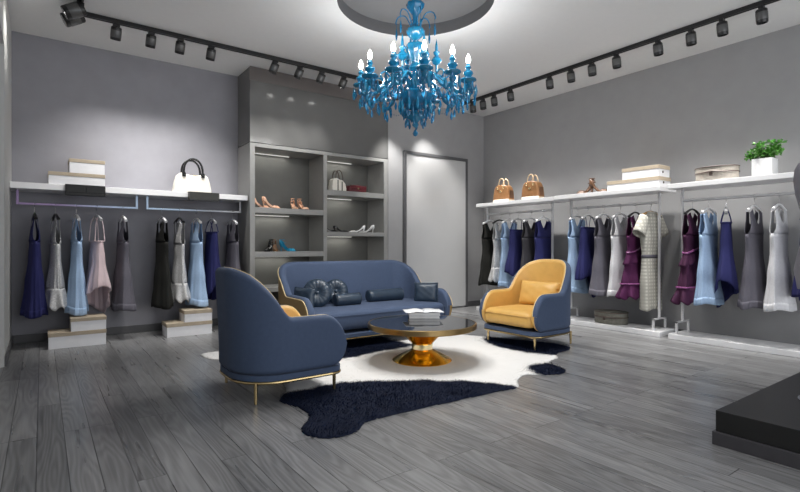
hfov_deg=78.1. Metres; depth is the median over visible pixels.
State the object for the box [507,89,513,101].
track spotlight
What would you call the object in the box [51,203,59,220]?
clothes hanger
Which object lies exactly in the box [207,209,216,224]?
clothes hanger
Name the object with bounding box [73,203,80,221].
clothes hanger
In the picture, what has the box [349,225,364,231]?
shoe
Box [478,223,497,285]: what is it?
dress
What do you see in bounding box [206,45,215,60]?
track spotlight
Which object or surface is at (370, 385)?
cowhide rug
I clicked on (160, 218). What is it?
clothes hanger
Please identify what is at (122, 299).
dress
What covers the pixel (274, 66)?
track spotlight
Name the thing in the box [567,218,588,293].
dress
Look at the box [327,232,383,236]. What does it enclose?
shelf
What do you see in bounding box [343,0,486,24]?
trim
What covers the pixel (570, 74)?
track spotlight
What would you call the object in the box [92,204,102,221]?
clothes hanger
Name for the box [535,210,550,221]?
clothes hanger
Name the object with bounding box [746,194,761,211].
clothes hanger
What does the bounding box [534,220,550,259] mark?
dress
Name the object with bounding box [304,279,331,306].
round cushion
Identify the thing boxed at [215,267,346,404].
armchair
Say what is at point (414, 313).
book
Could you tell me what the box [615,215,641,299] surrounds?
dress
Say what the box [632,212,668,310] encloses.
dress
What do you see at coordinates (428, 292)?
square cushion
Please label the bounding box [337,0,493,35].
trim
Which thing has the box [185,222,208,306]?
dress
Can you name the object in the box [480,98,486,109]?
track spotlight
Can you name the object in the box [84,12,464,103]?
track
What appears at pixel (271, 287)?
shelf
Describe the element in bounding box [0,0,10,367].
wall
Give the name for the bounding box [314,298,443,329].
seat cushion
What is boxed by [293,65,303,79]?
track spotlight
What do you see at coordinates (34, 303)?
dress
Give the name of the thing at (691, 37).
track spotlight
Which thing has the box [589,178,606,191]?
shoe
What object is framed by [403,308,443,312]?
magazine
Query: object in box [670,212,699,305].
dress
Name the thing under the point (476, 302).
baseboard
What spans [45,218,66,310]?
dress
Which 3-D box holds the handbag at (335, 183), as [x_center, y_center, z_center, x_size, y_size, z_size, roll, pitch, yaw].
[-0.879,-0.911,6.922,0.245,0.305,0.126,0,0,-42]
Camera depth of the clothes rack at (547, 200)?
6.98 m
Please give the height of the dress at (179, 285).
0.930 m
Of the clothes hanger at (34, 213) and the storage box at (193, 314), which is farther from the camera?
the storage box at (193, 314)
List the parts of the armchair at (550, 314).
plate, frame, leg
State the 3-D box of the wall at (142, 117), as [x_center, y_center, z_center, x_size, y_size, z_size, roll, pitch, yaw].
[-2.182,-0.595,6.406,4.800,3.190,0.150,0,0,-36]
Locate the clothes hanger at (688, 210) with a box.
[684,198,699,214]
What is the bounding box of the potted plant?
[744,139,787,175]
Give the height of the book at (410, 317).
0.028 m
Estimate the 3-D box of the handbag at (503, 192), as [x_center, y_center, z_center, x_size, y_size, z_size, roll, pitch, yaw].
[1.565,-0.832,7.441,0.190,0.367,0.287,0,0,-43]
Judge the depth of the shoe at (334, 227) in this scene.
6.88 m
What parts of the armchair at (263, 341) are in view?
leg, plate, frame, leg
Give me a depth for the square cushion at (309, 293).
4.89 m
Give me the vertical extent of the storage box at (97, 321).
0.130 m
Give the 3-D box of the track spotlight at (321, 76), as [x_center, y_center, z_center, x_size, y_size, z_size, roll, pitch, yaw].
[-0.978,-2.068,6.074,0.129,0.163,0.096,0,0,16]
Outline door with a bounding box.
[403,150,467,306]
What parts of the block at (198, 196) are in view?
plate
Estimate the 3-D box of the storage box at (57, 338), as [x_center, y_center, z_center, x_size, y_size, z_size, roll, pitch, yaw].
[-3.263,0.922,4.984,0.485,0.155,0.280,0,0,-36]
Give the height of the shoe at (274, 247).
0.160 m
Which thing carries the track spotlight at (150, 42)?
attached to the track at (89, 15)
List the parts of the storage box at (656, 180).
lid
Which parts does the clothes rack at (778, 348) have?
post, foot frame, hanging rail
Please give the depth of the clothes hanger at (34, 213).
4.91 m
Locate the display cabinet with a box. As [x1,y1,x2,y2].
[238,66,387,300]
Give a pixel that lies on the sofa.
(360, 276)
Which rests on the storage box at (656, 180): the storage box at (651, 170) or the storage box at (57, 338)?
the storage box at (651, 170)
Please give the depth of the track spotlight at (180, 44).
5.10 m
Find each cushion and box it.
[294,287,315,307]
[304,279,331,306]
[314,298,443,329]
[327,279,347,303]
[332,292,361,305]
[365,288,403,301]
[414,282,437,301]
[485,304,533,327]
[518,280,560,304]
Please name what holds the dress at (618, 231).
hanging from the clothes hanger at (616, 214)
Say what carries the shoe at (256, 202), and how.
on the display cabinet
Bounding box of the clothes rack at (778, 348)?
[668,172,799,357]
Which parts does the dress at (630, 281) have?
satin trim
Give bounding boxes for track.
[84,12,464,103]
[465,0,779,104]
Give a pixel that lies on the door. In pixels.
(435, 187)
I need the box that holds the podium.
[712,372,799,469]
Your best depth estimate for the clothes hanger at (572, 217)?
6.40 m
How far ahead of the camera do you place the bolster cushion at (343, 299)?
5.13 m
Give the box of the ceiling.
[7,0,799,116]
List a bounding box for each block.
[65,184,104,196]
[188,191,218,201]
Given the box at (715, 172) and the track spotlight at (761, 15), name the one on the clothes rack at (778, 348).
the box at (715, 172)
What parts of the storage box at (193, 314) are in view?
lid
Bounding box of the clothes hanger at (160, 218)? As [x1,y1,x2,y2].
[157,207,167,222]
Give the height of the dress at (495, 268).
0.900 m
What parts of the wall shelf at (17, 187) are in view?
hanging rail, hanging rail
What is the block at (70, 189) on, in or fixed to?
attached to the wall shelf at (17, 187)
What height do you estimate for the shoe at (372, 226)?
0.111 m
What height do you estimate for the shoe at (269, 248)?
0.160 m
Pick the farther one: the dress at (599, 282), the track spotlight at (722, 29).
the dress at (599, 282)
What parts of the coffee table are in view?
glass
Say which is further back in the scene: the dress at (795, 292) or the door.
the door
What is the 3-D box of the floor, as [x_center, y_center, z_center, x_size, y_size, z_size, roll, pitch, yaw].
[0.547,1.050,3.296,7.660,0.100,8.390,0,0,-36]
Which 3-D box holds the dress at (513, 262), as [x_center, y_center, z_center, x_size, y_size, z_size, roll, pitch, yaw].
[1.737,0.155,7.218,0.531,1.068,0.199,0,0,-36]
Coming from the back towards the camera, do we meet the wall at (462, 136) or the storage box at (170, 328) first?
the wall at (462, 136)
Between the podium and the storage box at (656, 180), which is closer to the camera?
the podium
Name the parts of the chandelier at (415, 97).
bulb, bulb, arm, arm, arm, bulb, arm, arm, lamp shade, lamp shade, lamp shade, arm, bulb, arm, arm, arm, arm, bulb, bulb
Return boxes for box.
[48,171,104,185]
[48,328,106,349]
[68,158,104,174]
[69,313,106,331]
[162,320,211,337]
[179,307,211,321]
[594,309,628,324]
[607,176,670,190]
[622,164,669,179]
[695,164,739,180]
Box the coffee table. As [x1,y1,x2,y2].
[368,315,476,366]
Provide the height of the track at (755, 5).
0.041 m
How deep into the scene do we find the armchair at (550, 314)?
4.92 m
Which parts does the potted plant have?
pot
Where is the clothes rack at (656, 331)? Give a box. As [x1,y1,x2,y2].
[554,186,675,336]
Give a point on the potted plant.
(767, 163)
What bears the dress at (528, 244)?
hanging from the clothes hanger
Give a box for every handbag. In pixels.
[172,158,210,192]
[328,170,345,190]
[346,185,365,191]
[493,178,513,201]
[521,174,543,199]
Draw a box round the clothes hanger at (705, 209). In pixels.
[700,200,716,214]
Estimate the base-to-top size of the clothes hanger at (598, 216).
0.185 m
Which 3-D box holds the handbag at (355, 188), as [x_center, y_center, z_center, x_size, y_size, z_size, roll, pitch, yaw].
[-0.632,-0.815,7.098,0.310,0.109,0.132,0,0,-39]
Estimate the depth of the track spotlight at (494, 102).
7.00 m
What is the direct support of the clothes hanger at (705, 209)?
hanging from the clothes rack at (778, 348)
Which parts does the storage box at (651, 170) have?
lid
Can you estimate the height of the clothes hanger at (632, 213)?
0.185 m
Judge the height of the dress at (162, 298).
0.987 m
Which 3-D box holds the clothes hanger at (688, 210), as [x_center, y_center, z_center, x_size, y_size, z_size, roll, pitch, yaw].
[3.136,-0.418,5.287,0.347,0.185,0.030,0,0,-36]
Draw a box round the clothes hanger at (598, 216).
[595,208,611,219]
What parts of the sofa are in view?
plate, frame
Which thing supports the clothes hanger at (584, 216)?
hanging from the clothes rack at (656, 331)
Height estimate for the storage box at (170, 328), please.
0.150 m
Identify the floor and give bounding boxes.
[0,305,799,491]
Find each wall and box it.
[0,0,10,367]
[11,31,353,335]
[388,96,483,307]
[484,24,799,344]
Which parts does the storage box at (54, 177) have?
lid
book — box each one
[408,312,439,315]
[409,316,439,318]
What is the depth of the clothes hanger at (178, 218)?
5.69 m
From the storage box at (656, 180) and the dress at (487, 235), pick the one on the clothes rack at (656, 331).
the storage box at (656, 180)
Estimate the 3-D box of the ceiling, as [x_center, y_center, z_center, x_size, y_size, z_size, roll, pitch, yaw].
[0.972,-2.315,3.605,6.610,0.250,8.390,0,0,-36]
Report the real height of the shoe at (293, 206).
0.160 m
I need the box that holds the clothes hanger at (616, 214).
[611,203,627,217]
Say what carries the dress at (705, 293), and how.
hanging from the clothes hanger at (705, 209)
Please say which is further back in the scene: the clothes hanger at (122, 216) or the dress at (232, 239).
the dress at (232, 239)
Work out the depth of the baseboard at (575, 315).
5.76 m
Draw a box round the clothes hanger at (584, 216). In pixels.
[580,206,594,220]
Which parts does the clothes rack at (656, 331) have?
post, hanging rail, foot frame, post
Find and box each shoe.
[255,198,269,207]
[262,196,279,207]
[264,239,273,251]
[272,239,278,250]
[279,239,295,250]
[290,198,297,208]
[297,199,308,209]
[333,226,347,231]
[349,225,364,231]
[360,225,373,231]
[576,179,594,193]
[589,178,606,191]
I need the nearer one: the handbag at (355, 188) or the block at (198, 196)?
the block at (198, 196)
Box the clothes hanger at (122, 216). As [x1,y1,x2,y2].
[118,205,127,222]
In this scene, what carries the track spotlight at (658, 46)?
attached to the track at (755, 5)
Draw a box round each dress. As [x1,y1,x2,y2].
[20,217,48,318]
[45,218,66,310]
[64,219,88,315]
[85,217,111,312]
[110,220,135,311]
[151,221,172,309]
[171,222,190,302]
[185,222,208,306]
[204,221,220,299]
[225,223,240,269]
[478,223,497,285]
[488,223,501,281]
[498,222,516,286]
[504,221,522,275]
[520,221,534,267]
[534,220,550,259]
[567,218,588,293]
[575,217,595,297]
[589,217,611,296]
[607,216,627,296]
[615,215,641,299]
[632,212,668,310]
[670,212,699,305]
[694,212,723,305]
[715,211,738,307]
[737,209,766,309]
[763,208,796,311]
[791,242,799,300]
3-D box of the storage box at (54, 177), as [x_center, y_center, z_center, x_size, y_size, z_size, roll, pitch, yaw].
[-3.376,-0.678,5.149,0.490,0.128,0.300,0,0,-36]
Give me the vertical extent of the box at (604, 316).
0.143 m
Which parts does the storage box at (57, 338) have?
lid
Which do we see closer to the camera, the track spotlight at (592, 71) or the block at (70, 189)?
the block at (70, 189)
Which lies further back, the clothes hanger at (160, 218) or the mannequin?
the clothes hanger at (160, 218)
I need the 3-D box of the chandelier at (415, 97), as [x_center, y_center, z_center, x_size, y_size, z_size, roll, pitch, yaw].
[0.139,-1.647,4.450,1.099,1.323,1.099,0,0,-24]
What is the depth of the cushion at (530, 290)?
5.16 m
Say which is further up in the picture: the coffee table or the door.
the door
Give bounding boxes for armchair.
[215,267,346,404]
[479,259,571,350]
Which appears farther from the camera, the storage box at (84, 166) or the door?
the door
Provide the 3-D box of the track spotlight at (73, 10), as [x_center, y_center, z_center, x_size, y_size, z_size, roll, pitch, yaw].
[-2.868,-2.068,4.337,0.199,0.180,0.128,0,0,-30]
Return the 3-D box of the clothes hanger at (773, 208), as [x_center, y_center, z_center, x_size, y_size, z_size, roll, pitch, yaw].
[3.588,-0.418,4.665,0.347,0.185,0.030,0,0,-36]
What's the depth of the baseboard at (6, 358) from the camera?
4.32 m
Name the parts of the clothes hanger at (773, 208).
shoulder arm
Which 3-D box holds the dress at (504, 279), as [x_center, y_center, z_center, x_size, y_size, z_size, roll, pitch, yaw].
[1.635,0.130,7.349,0.489,0.967,0.231,0,0,-39]
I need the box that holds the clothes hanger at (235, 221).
[227,210,237,224]
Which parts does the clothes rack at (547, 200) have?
post, hanging rail, post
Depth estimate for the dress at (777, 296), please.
4.56 m
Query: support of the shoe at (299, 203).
on the display cabinet
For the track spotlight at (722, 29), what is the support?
attached to the track at (755, 5)
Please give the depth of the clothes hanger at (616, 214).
5.92 m
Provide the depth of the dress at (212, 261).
5.81 m
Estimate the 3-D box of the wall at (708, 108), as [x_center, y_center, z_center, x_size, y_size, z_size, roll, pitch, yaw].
[3.720,-0.595,5.317,0.150,3.190,7.630,0,0,-36]
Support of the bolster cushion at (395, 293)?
on the sofa
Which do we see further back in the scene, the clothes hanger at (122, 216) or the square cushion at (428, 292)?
the square cushion at (428, 292)
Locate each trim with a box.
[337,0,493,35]
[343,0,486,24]
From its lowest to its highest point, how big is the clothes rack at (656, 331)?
1.655 m
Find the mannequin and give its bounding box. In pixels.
[793,163,799,400]
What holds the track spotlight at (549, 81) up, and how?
attached to the track at (755, 5)
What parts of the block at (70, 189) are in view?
plate, plate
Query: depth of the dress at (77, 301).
5.00 m
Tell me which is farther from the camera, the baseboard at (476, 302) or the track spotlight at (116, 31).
the baseboard at (476, 302)
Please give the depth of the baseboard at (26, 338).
5.57 m
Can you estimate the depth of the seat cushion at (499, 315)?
4.90 m
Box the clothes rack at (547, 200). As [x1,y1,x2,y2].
[476,197,569,309]
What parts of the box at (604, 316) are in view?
lid, trim cord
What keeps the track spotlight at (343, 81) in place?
attached to the track at (89, 15)
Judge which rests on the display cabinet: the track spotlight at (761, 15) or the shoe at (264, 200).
the shoe at (264, 200)
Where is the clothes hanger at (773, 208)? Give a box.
[771,192,786,210]
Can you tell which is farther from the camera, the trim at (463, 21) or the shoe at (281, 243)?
the shoe at (281, 243)
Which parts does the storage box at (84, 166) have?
lid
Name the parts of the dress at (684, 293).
satin trim, satin trim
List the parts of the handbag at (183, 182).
handle, handle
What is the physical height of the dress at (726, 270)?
1.039 m
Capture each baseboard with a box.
[4,336,12,365]
[13,318,217,343]
[468,300,479,305]
[575,315,797,344]
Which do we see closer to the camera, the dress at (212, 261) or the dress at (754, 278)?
the dress at (754, 278)
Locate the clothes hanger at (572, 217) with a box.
[568,207,585,220]
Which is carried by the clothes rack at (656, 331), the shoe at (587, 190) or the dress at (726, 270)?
the shoe at (587, 190)
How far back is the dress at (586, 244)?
6.18 m
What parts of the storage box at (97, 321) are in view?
lid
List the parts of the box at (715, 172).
lid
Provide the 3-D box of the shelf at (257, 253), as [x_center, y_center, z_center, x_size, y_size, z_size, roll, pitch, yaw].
[-1.530,0.107,6.493,0.932,0.065,0.441,0,0,-36]
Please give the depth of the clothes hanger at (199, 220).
5.79 m
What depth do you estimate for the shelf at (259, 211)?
6.39 m
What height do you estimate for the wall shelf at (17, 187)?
0.206 m
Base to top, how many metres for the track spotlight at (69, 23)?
0.180 m
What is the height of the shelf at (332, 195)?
0.072 m
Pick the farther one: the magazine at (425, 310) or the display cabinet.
the display cabinet
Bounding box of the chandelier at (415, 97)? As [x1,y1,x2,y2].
[352,0,477,136]
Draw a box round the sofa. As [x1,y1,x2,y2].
[278,260,452,339]
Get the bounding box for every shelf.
[10,181,247,212]
[255,207,322,216]
[255,251,322,256]
[264,284,277,291]
[327,190,383,200]
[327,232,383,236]
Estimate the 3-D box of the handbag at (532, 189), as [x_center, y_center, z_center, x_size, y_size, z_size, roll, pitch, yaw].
[1.885,-0.832,7.000,0.190,0.367,0.287,0,0,-43]
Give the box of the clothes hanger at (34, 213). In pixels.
[31,202,37,220]
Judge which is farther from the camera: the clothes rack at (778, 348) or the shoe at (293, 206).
the shoe at (293, 206)
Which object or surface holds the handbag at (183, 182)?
on the wall shelf at (17, 187)
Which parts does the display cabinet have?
panel, panel, panel, crown rail, rail, panel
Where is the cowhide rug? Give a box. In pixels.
[201,335,571,438]
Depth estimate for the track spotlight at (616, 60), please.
5.50 m
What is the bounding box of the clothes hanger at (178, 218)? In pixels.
[174,208,184,222]
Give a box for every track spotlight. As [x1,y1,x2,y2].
[60,1,86,19]
[60,12,85,26]
[110,22,121,40]
[145,31,156,48]
[175,38,185,54]
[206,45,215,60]
[268,60,278,74]
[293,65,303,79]
[315,70,325,84]
[338,76,347,88]
[469,102,475,112]
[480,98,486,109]
[491,94,497,106]
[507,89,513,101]
[546,76,553,89]
[567,69,574,82]
[588,62,596,76]
[612,53,621,68]
[653,39,663,56]
[685,28,696,46]
[716,18,728,36]
[755,4,768,24]
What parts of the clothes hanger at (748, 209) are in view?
shoulder arm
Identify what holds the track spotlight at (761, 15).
attached to the track at (755, 5)
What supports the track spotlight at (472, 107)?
attached to the track at (755, 5)
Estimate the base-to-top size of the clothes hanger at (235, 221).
0.185 m
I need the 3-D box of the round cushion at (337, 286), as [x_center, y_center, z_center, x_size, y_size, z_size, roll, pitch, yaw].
[-0.692,0.492,5.307,0.270,0.265,0.137,0,0,-10]
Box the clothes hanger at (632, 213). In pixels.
[628,202,639,217]
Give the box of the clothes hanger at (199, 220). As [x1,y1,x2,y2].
[191,209,201,223]
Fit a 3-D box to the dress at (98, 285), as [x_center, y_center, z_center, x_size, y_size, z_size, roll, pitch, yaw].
[-3.225,0.212,5.244,0.430,1.042,0.244,0,0,45]
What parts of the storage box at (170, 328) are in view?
lid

